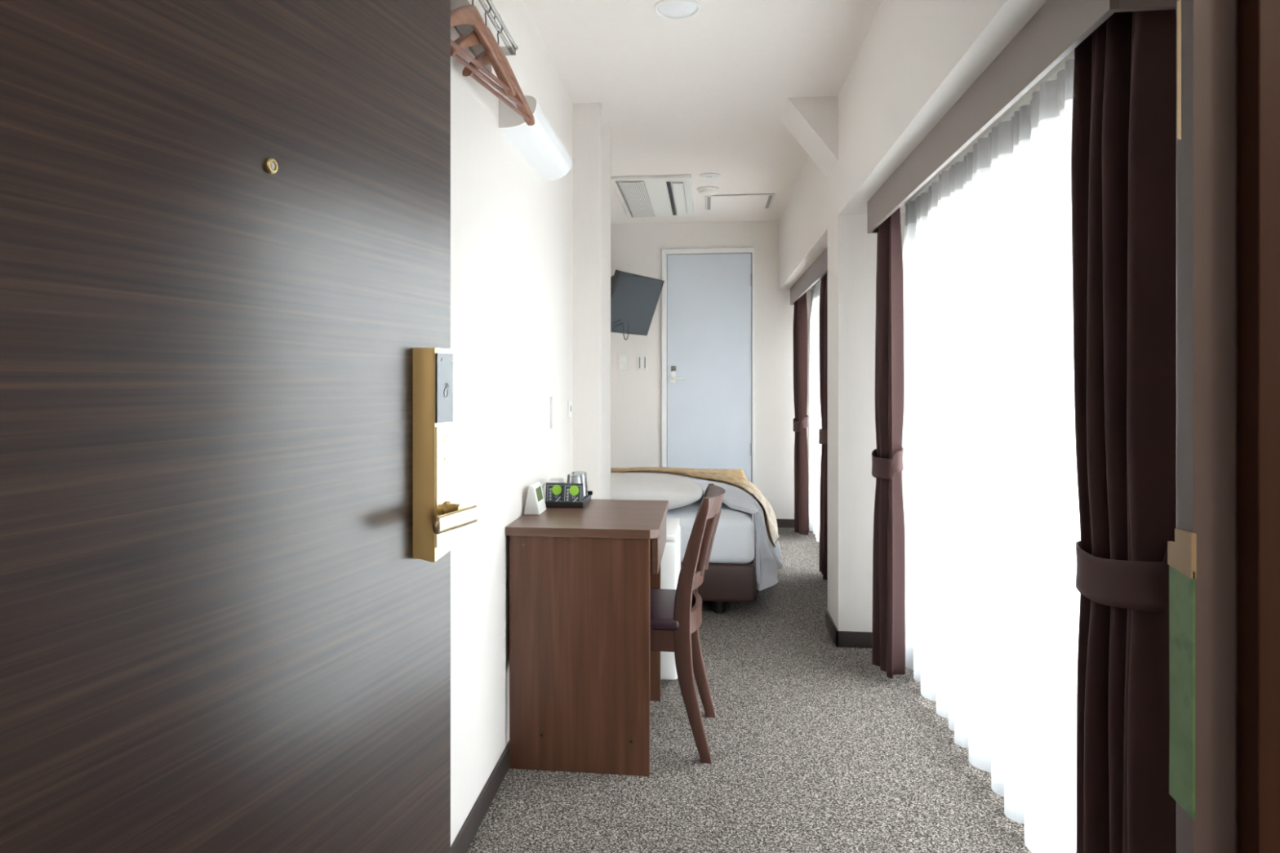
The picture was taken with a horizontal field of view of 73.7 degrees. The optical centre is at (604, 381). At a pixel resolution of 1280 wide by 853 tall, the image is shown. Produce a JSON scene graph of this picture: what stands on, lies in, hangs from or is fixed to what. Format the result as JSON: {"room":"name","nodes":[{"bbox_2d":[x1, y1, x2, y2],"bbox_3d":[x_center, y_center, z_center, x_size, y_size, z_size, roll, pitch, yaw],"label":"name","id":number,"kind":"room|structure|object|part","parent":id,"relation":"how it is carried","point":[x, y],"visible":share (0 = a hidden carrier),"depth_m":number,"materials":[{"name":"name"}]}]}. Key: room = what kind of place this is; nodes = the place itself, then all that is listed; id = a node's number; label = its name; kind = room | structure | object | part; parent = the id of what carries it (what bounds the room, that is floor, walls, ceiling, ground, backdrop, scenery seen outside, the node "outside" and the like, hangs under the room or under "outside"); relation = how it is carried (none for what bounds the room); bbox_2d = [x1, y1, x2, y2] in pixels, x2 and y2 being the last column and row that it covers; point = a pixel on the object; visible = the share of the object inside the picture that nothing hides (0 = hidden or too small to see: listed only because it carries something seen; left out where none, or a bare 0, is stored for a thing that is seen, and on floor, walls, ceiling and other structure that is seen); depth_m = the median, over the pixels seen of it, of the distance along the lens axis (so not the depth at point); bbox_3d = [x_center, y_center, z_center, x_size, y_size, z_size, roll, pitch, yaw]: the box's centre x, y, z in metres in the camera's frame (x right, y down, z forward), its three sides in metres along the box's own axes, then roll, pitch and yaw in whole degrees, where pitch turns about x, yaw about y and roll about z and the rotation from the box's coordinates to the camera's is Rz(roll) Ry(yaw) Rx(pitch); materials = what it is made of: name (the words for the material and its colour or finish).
{"room":"hotel room","nodes":[
{"label":"hotel room","id":0,"kind":"room"},
{"bbox_2d":[450,0,610,846],"bbox_3d":[-0.320,-0.060,3.796,0.597,2.440,6.340,0,0,7],"label":"wall","id":1,"kind":"structure","parent":0,"point":[531,255],"depth_m":2.55,"materials":[{"name":"paint"}]},
{"bbox_2d":[450,741,509,852],"bbox_3d":[-0.244,1.127,2.421,0.137,0.065,3.630,0,0,7],"label":"baseboard","id":2,"kind":"structure","parent":1,"relation":"attached to","point":[473,820],"depth_m":2.25,"materials":[{"name":"grey plastic"}]},
{"bbox_2d":[450,0,518,72],"bbox_3d":[-0.339,-0.897,1.910,0.071,0.105,1.012,0,0,7],"label":"rail","id":3,"kind":"object","parent":1,"relation":"attached to","point":[476,50],"visible":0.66,"depth_m":2.20,"materials":[{"name":"silver metal"}]},
{"bbox_2d":[450,0,515,97],"bbox_3d":[-0.301,-0.846,1.989,0.033,0.235,0.410,0,0,17],"label":"clothes hanger","id":4,"kind":"object","parent":3,"relation":"hanging from","point":[469,14],"visible":0.79,"depth_m":2.03,"materials":[{"name":"brown wood"}]},
{"bbox_2d":[450,6,528,111],"bbox_3d":[-0.287,-0.846,2.108,0.034,0.235,0.410,0,0,19],"label":"clothes hanger","id":5,"kind":"object","parent":3,"relation":"hanging from","point":[469,38],"visible":0.62,"depth_m":2.11,"materials":[{"name":"brown wood"}]},
{"bbox_3d":[-0.325,-0.934,1.905,0.011,0.011,1.004,0,0,7],"label":"rail","id":6,"kind":"part","parent":3,"relation":"part of","materials":[{"name":"silver metal"}]},
{"bbox_2d":[462,13,534,125],"bbox_3d":[-0.272,-0.846,2.232,0.033,0.235,0.410,0,0,17],"label":"clothes hanger","id":7,"kind":"object","parent":3,"relation":"hanging from","point":[482,58],"visible":0.42,"depth_m":2.20,"materials":[{"name":"brown wood"}]},
{"bbox_3d":[-0.311,-0.941,1.903,0.011,0.011,1.004,0,0,7],"label":"rail","id":8,"kind":"part","parent":3,"relation":"part of","materials":[{"name":"silver metal"}]},
{"bbox_2d":[498,95,572,181],"bbox_3d":[-0.211,-0.781,2.795,0.112,0.092,0.660,0,0,7],"label":"wall light","id":9,"kind":"object","parent":1,"relation":"attached to","point":[538,144],"visible":0.89,"depth_m":2.67,"materials":[{"name":"white plastic"}]},
{"bbox_2d":[550,396,555,428],"bbox_3d":[-0.199,0.120,3.317,0.013,0.122,0.075,0,0,7],"label":"light switch","id":10,"kind":"object","parent":1,"relation":"attached to","point":[553,399],"visible":1,"depth_m":3.29,"materials":[{"name":"white plastic"}]},
{"bbox_2d":[567,400,571,417],"bbox_3d":[-0.151,0.120,3.715,0.013,0.070,0.060,0,0,7],"label":"socket","id":11,"kind":"object","parent":1,"relation":"attached to","point":[569,402],"visible":1,"depth_m":3.69,"materials":[{"name":"white plastic"}]},
{"bbox_2d":[610,269,664,340],"bbox_3d":[0.056,-0.555,6.543,0.549,0.496,0.700,0,0,31],"label":"television","id":12,"kind":"object","parent":1,"relation":"attached to","point":[634,298],"visible":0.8,"depth_m":6.41,"materials":[{"name":"black plastic"}]},
{"bbox_3d":[0.158,-0.384,6.377,0.049,0.156,0.072,0,0,0],"label":"power cord","id":13,"kind":"part","parent":12,"relation":"part of","materials":[{"name":"black plastic"}]},
{"bbox_2d":[523,0,882,224],"bbox_3d":[0.420,-1.325,3.696,2.150,0.150,6.560,0,0,7],"label":"ceiling","id":14,"kind":"structure","parent":0,"point":[708,91],"depth_m":3.51,"materials":[{"name":"paint"}]},
{"bbox_2d":[610,173,693,217],"bbox_3d":[0.358,-1.264,5.899,0.505,0.033,1.220,0,0,7],"label":"air conditioner","id":15,"kind":"object","parent":14,"relation":"attached to","point":[662,195],"visible":0.94,"depth_m":5.72,"materials":[{"name":"white plastic"}]},
{"bbox_2d":[618,181,654,217],"bbox_3d":[0.236,-1.250,5.914,0.160,0.007,1.120,0,0,7],"label":"grille","id":16,"kind":"object","parent":15,"relation":"attached to","point":[637,197],"depth_m":5.82,"materials":[{"name":"white plastic"}]},
{"bbox_2d":[653,0,700,18],"bbox_3d":[0.242,-1.240,2.852,0.156,0.021,0.156,0,0,7],"label":"recessed light","id":17,"kind":"object","parent":14,"relation":"in","point":[670,9],"visible":1,"depth_m":2.83,"materials":[{"name":"white plastic"}]},
{"bbox_2d":[697,186,719,195],"bbox_3d":[0.687,-1.260,5.658,0.144,0.041,0.144,0,0,7],"label":"smoke detector","id":18,"kind":"object","parent":14,"relation":"attached to","point":[704,190],"visible":1,"depth_m":5.61,"materials":[{"name":"white plastic"}]},
{"bbox_2d":[699,172,719,178],"bbox_3d":[0.652,-1.274,5.290,0.124,0.012,0.124,0,0,7],"label":"ceiling sensor","id":19,"kind":"object","parent":14,"relation":"attached to","point":[710,175],"visible":1,"depth_m":5.27,"materials":[{"name":"white plastic"}]},
{"bbox_2d":[705,193,774,209],"bbox_3d":[0.954,-1.274,6.059,0.470,0.012,0.460,0,0,7],"label":"ceiling hatch","id":20,"kind":"object","parent":14,"relation":"attached to","point":[753,201],"visible":0.99,"depth_m":6.01,"materials":[{"name":"grey"}]},
{"bbox_2d":[610,220,811,519],"bbox_3d":[0.796,-0.060,6.904,2.070,2.440,0.100,0,0,7],"label":"wall","id":21,"kind":"structure","parent":0,"point":[636,396],"depth_m":6.83,"materials":[{"name":"paint"}]},
{"bbox_2d":[618,355,627,370],"bbox_3d":[0.152,-0.152,6.925,0.075,0.122,0.013,0,0,7],"label":"light switch","id":22,"kind":"object","parent":21,"relation":"attached to","point":[623,359],"visible":1,"depth_m":6.92,"materials":[{"name":"white plastic"}]},
{"bbox_2d":[637,355,646,370],"bbox_3d":[0.306,-0.152,6.907,0.075,0.122,0.013,0,0,7],"label":"light switch","id":23,"kind":"object","parent":21,"relation":"attached to","point":[642,359],"visible":1,"depth_m":6.90,"materials":[{"name":"white plastic"}]},
{"bbox_2d":[662,247,755,527],"bbox_3d":[0.828,0.048,6.814,0.740,2.225,0.071,0,0,7],"label":"door","id":24,"kind":"structure","parent":21,"relation":"in","point":[708,294],"depth_m":6.84,"materials":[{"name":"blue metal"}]},
{"bbox_3d":[0.558,-0.105,6.869,0.040,0.040,0.004,0,0,7],"label":"lock plate","id":25,"kind":"part","parent":24,"relation":"part of","materials":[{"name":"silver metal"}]},
{"bbox_3d":[0.585,-0.035,6.838,0.122,0.090,0.059,0,0,7],"label":"handle","id":26,"kind":"part","parent":24,"relation":"part of","materials":[{"name":"white plastic"}]},
{"bbox_2d":[776,519,808,528],"bbox_3d":[0.764,1.126,6.852,1.820,0.068,0.012,0,0,7],"label":"baseboard","id":27,"kind":"structure","parent":21,"relation":"attached to","point":[786,523],"depth_m":6.76,"materials":[{"name":"grey plastic"}]},
{"bbox_2d":[466,527,1031,852],"bbox_3d":[0.323,1.210,2.681,4.400,0.100,8.600,0,0,7],"label":"floor","id":28,"kind":"structure","parent":0,"point":[814,748],"depth_m":2.53,"materials":[{"name":"carpet"}]},
{"bbox_2d":[505,499,668,776],"bbox_3d":[-0.030,0.797,2.834,0.458,0.725,0.630,0,0,7],"label":"writing desk","id":29,"kind":"object","parent":28,"relation":"on","point":[584,674],"visible":0.94,"depth_m":2.53,"materials":[{"name":"brown wood"}]},
{"bbox_2d":[524,481,546,515],"bbox_3d":[-0.230,0.388,2.840,0.052,0.094,0.125,0,0,7],"label":"alarm clock","id":30,"kind":"object","parent":29,"relation":"on","point":[535,503],"visible":1,"depth_m":2.78,"materials":[{"name":"white plastic"}]},
{"bbox_2d":[544,490,592,508],"bbox_3d":[-0.140,0.418,3.039,0.170,0.034,0.211,0,0,7],"label":"serving tray","id":31,"kind":"object","parent":29,"relation":"on","point":[548,504],"visible":0.59,"depth_m":2.94,"materials":[{"name":"black plastic"}]},
{"bbox_2d":[542,480,559,501],"bbox_3d":[-0.185,0.391,3.011,0.082,0.076,0.074,0,0,41],"label":"teacup","id":32,"kind":"object","parent":31,"relation":"on","point":[548,481],"visible":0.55,"depth_m":3.00,"materials":[{"name":"white ceramic"}]},
{"bbox_2d":[542,477,564,493],"bbox_3d":[-0.175,0.390,3.095,0.082,0.078,0.074,0,0,41],"label":"teacup","id":33,"kind":"object","parent":31,"relation":"on","point":[559,479],"visible":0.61,"depth_m":3.08,"materials":[{"name":"white ceramic"}]},
{"bbox_2d":[545,482,564,502],"bbox_3d":[-0.170,0.391,2.973,0.069,0.075,0.019,0,0,4],"label":"sachet","id":34,"kind":"object","parent":31,"relation":"on","point":[554,491],"visible":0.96,"depth_m":2.97,"materials":[{"name":"black paper"}]},
{"bbox_2d":[562,483,582,502],"bbox_3d":[-0.109,0.391,2.955,0.069,0.075,0.019,0,0,9],"label":"sachet","id":35,"kind":"object","parent":31,"relation":"on","point":[572,492],"visible":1,"depth_m":2.95,"materials":[{"name":"black paper"}]},
{"bbox_2d":[566,473,584,500],"bbox_3d":[-0.105,0.380,3.039,0.068,0.098,0.068,0,0,7],"label":"drinking glass","id":36,"kind":"object","parent":31,"relation":"on","point":[580,477],"visible":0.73,"depth_m":3.04,"materials":[{"name":"clear glass"}]},
{"bbox_2d":[570,471,587,498],"bbox_3d":[-0.092,0.379,3.101,0.068,0.100,0.068,0,0,7],"label":"drinking glass","id":37,"kind":"object","parent":31,"relation":"on","point":[584,473],"visible":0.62,"depth_m":3.09,"materials":[{"name":"clear glass"}]},
{"bbox_3d":[-0.055,0.408,3.128,0.022,0.015,0.014,0,0,7],"label":"tray handle","id":38,"kind":"part","parent":31,"relation":"part of","materials":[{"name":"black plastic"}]},
{"bbox_3d":[-0.004,0.810,3.128,0.420,0.699,0.020,0,0,7],"label":"panel","id":39,"kind":"part","parent":29,"relation":"part of","materials":[{"name":"brown wood"}]},
{"bbox_3d":[0.182,0.521,2.813,0.019,0.107,0.540,0,0,7],"label":"drawer","id":40,"kind":"part","parent":29,"relation":"part of","materials":[{"name":"brown wood"}]},
{"bbox_2d":[660,517,680,679],"bbox_3d":[0.069,0.869,3.436,0.465,0.582,0.416,0,0,7],"label":"mini fridge","id":41,"kind":"object","parent":28,"relation":"on","point":[670,564],"visible":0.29,"depth_m":3.21,"materials":[{"name":"white plastic"}]},
{"bbox_3d":[0.067,0.589,3.437,0.461,0.022,0.416,0,0,7],"label":"lid","id":42,"kind":"part","parent":41,"relation":"part of","materials":[{"name":"white plastic"}]},
{"bbox_2d":[649,483,724,764],"bbox_3d":[0.133,0.758,2.814,0.525,0.805,0.394,0,0,9],"label":"dining chair","id":43,"kind":"object","parent":28,"relation":"on","point":[675,615],"visible":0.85,"depth_m":2.61,"materials":[{"name":"brown wood"}]},
{"bbox_3d":[0.077,0.795,2.823,0.390,0.066,0.380,0,0,9],"label":"seat frame","id":44,"kind":"part","parent":43,"relation":"part of","materials":[{"name":"brown wood"}]},
{"bbox_3d":[0.068,0.744,2.825,0.392,0.035,0.394,0,0,9],"label":"seat","id":45,"kind":"part","parent":43,"relation":"part of","materials":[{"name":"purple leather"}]},
{"bbox_3d":[0.269,0.757,2.611,0.117,0.805,0.026,0,0,9],"label":"leg","id":46,"kind":"part","parent":43,"relation":"part of","materials":[{"name":"brown wood"}]},
{"bbox_3d":[0.288,0.752,2.788,0.061,0.065,0.340,0,0,9],"label":"seat rail","id":47,"kind":"part","parent":43,"relation":"part of","materials":[{"name":"brown wood"}]},
{"bbox_3d":[0.298,0.624,2.787,0.066,0.052,0.340,0,0,9],"label":"rail","id":48,"kind":"part","parent":43,"relation":"part of","materials":[{"name":"brown wood"}]},
{"bbox_3d":[0.327,0.757,2.962,0.117,0.805,0.026,0,0,9],"label":"leg","id":49,"kind":"part","parent":43,"relation":"part of","materials":[{"name":"brown wood"}]},
{"bbox_3d":[0.352,0.391,2.778,0.081,0.068,0.340,0,0,9],"label":"rail","id":50,"kind":"part","parent":43,"relation":"part of","materials":[{"name":"brown wood"}]},
{"bbox_2d":[666,493,755,613],"bbox_3d":[0.368,0.918,5.206,0.987,0.484,1.975,0,0,7],"label":"bed","id":51,"kind":"object","parent":28,"relation":"on","point":[730,575],"visible":0.31,"depth_m":4.19,"materials":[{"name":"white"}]},
{"bbox_2d":[610,472,702,509],"bbox_3d":[0.155,0.580,4.514,0.720,0.176,0.470,0,1,7],"label":"pillow","id":52,"kind":"object","parent":51,"relation":"on","point":[680,491],"visible":0.47,"depth_m":4.31,"materials":[{"name":"white fabric"}]},
{"bbox_2d":[627,471,782,591],"bbox_3d":[0.431,0.795,5.242,1.320,0.544,1.934,0,0,7],"label":"duvet","id":53,"kind":"object","parent":51,"relation":"on","point":[768,557],"visible":0.32,"depth_m":4.48,"materials":[{"name":"white fabric"}]},
{"bbox_2d":[610,466,778,546],"bbox_3d":[0.461,0.735,5.550,1.320,0.450,1.352,0,0,7],"label":"bedspread","id":54,"kind":"object","parent":53,"relation":"on","point":[737,477],"visible":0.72,"depth_m":5.04,"materials":[{"name":"beige fabric"}]},
{"bbox_3d":[0.370,0.789,5.207,0.975,0.226,1.971,0,0,7],"label":"mattress","id":55,"kind":"part","parent":51,"relation":"part of","materials":[{"name":"white fabric"}]},
{"bbox_3d":[0.578,1.120,4.302,0.060,0.080,0.060,0,0,7],"label":"leg","id":56,"kind":"part","parent":51,"relation":"part of","materials":[{"name":"black plastic"}]},
{"bbox_2d":[779,0,1074,631],"bbox_3d":[1.225,-0.060,3.610,0.430,2.440,6.340,0,0,7],"label":"wall","id":57,"kind":"structure","parent":0,"point":[915,60],"depth_m":3.72,"materials":[{"name":"paint"}]},
{"bbox_2d":[790,246,827,304],"bbox_3d":[1.435,-0.664,5.629,0.215,0.128,2.080,0,0,7],"label":"curtain valance","id":58,"kind":"object","parent":57,"relation":"attached to","point":[819,268],"visible":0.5,"depth_m":5.35,"materials":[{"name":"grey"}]},
{"bbox_2d":[792,291,808,534],"bbox_3d":[1.480,0.212,6.439,0.116,1.835,0.326,0,0,7],"label":"curtain","id":59,"kind":"object","parent":58,"relation":"hanging from","point":[800,311],"visible":0.96,"depth_m":6.31,"materials":[{"name":"brown fabric"}]},
{"bbox_2d":[818,272,827,580],"bbox_3d":[1.309,0.212,4.969,0.112,1.835,0.407,0,0,7],"label":"curtain","id":60,"kind":"object","parent":58,"relation":"hanging from","point":[823,311],"visible":0.39,"depth_m":4.91,"materials":[{"name":"brown fabric"}]},
{"bbox_2d":[781,95,838,177],"bbox_3d":[0.936,-1.110,3.916,0.218,0.280,0.340,0,0,7],"label":"ceiling beam","id":61,"kind":"structure","parent":57,"relation":"attached to","point":[813,122],"depth_m":3.75,"materials":[{"name":"paint"}]},
{"bbox_2d":[808,279,822,542],"bbox_3d":[1.504,0.203,5.701,0.084,1.864,1.880,0,0,7],"label":"sheer curtain","id":62,"kind":"object","parent":57,"relation":"hanging from","point":[815,448],"visible":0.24,"depth_m":6.32,"materials":[{"name":"white fabric"}]},
{"bbox_3d":[1.504,-0.722,5.701,0.024,0.016,1.880,0,0,7],"label":"curtain rail","id":63,"kind":"part","parent":62,"relation":"part of","materials":[{"name":"white plastic"}]},
{"bbox_2d":[825,609,872,648],"bbox_3d":[1.183,1.126,3.886,0.300,0.068,0.360,0,0,7],"label":"baseboard","id":64,"kind":"structure","parent":57,"relation":"attached to","point":[840,638],"depth_m":3.72,"materials":[{"name":"grey plastic"}]},
{"bbox_2d":[902,49,1080,852],"bbox_3d":[1.127,0.203,2.564,0.084,1.864,1.841,0,0,7],"label":"sheer curtain","id":65,"kind":"object","parent":57,"relation":"hanging from","point":[990,491],"visible":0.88,"depth_m":2.33,"materials":[{"name":"white fabric"}]},
{"bbox_3d":[1.127,-0.722,2.564,0.024,0.016,1.840,0,0,7],"label":"curtain rail","id":66,"kind":"part","parent":65,"relation":"part of","materials":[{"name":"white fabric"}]},
{"bbox_2d":[866,0,1176,233],"bbox_3d":[1.046,-0.664,2.404,0.215,0.128,2.097,0,0,7],"label":"curtain valance","id":67,"kind":"object","parent":57,"relation":"attached to","point":[1058,27],"visible":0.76,"depth_m":1.88,"materials":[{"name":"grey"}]},
{"bbox_2d":[871,206,905,679],"bbox_3d":[1.117,0.212,3.371,0.111,1.835,0.264,0,0,7],"label":"curtain","id":68,"kind":"object","parent":67,"relation":"hanging from","point":[888,637],"visible":0.95,"depth_m":3.29,"materials":[{"name":"brown fabric"}]},
{"bbox_2d":[1071,8,1176,852],"bbox_3d":[0.924,0.212,1.514,0.109,1.835,0.300,0,0,7],"label":"curtain","id":69,"kind":"object","parent":67,"relation":"hanging from","point":[1123,144],"visible":0.94,"depth_m":1.49,"materials":[{"name":"brown fabric"}]},
{"bbox_3d":[0.060,-0.050,0.496,4.400,2.420,0.120,0,0,7],"label":"wall","id":70,"kind":"structure","parent":0,"visible":0},
{"bbox_2d":[0,0,478,852],"bbox_3d":[-0.357,0.156,0.938,0.102,1.992,0.800,0,0,19],"label":"door","id":71,"kind":"structure","parent":70,"relation":"in","point":[228,516],"depth_m":0.87,"materials":[{"name":"brown wood"}]},
{"bbox_3d":[-0.234,0.152,1.246,0.002,0.174,0.046,0,0,19],"label":"plate","id":72,"kind":"part","parent":71,"relation":"part of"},
{"bbox_3d":[-0.213,0.198,1.221,0.012,0.025,0.120,0,0,19],"label":"lever","id":73,"kind":"part","parent":71,"relation":"part of","materials":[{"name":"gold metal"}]},
{"bbox_2d":[1177,0,1181,139],"bbox_3d":[0.335,-0.180,0.489,0.008,0.080,0.009,0,0,7],"label":"trim","id":74,"kind":"structure","parent":70,"relation":"attached to","point":[1179,2],"depth_m":0.49,"materials":[{"name":"beige wood"}]},
{"bbox_2d":[1167,528,1196,818],"bbox_3d":[0.321,0.160,0.474,0.003,0.154,0.024,0,0,7],"label":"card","id":75,"kind":"object","parent":70,"relation":"hanging from","point":[1182,553],"visible":1,"depth_m":0.47,"materials":[{"name":"green paper"}]},
{"bbox_2d":[1176,0,1238,852],"bbox_3d":[-0.069,0.125,0.517,0.940,2.070,0.130,0,0,7],"label":"trim","id":76,"kind":"structure","parent":70,"relation":"attached to","point":[1207,148],"depth_m":0.46,"materials":[{"name":"grey paint"}]},
{"bbox_2d":[1238,0,1279,852],"bbox_3d":[0.400,0.060,0.449,0.114,2.200,0.018,0,0,7],"label":"trim","id":77,"kind":"structure","parent":70,"relation":"attached to","point":[1259,20],"depth_m":0.45,"materials":[{"name":"brown wood"}]}
]}

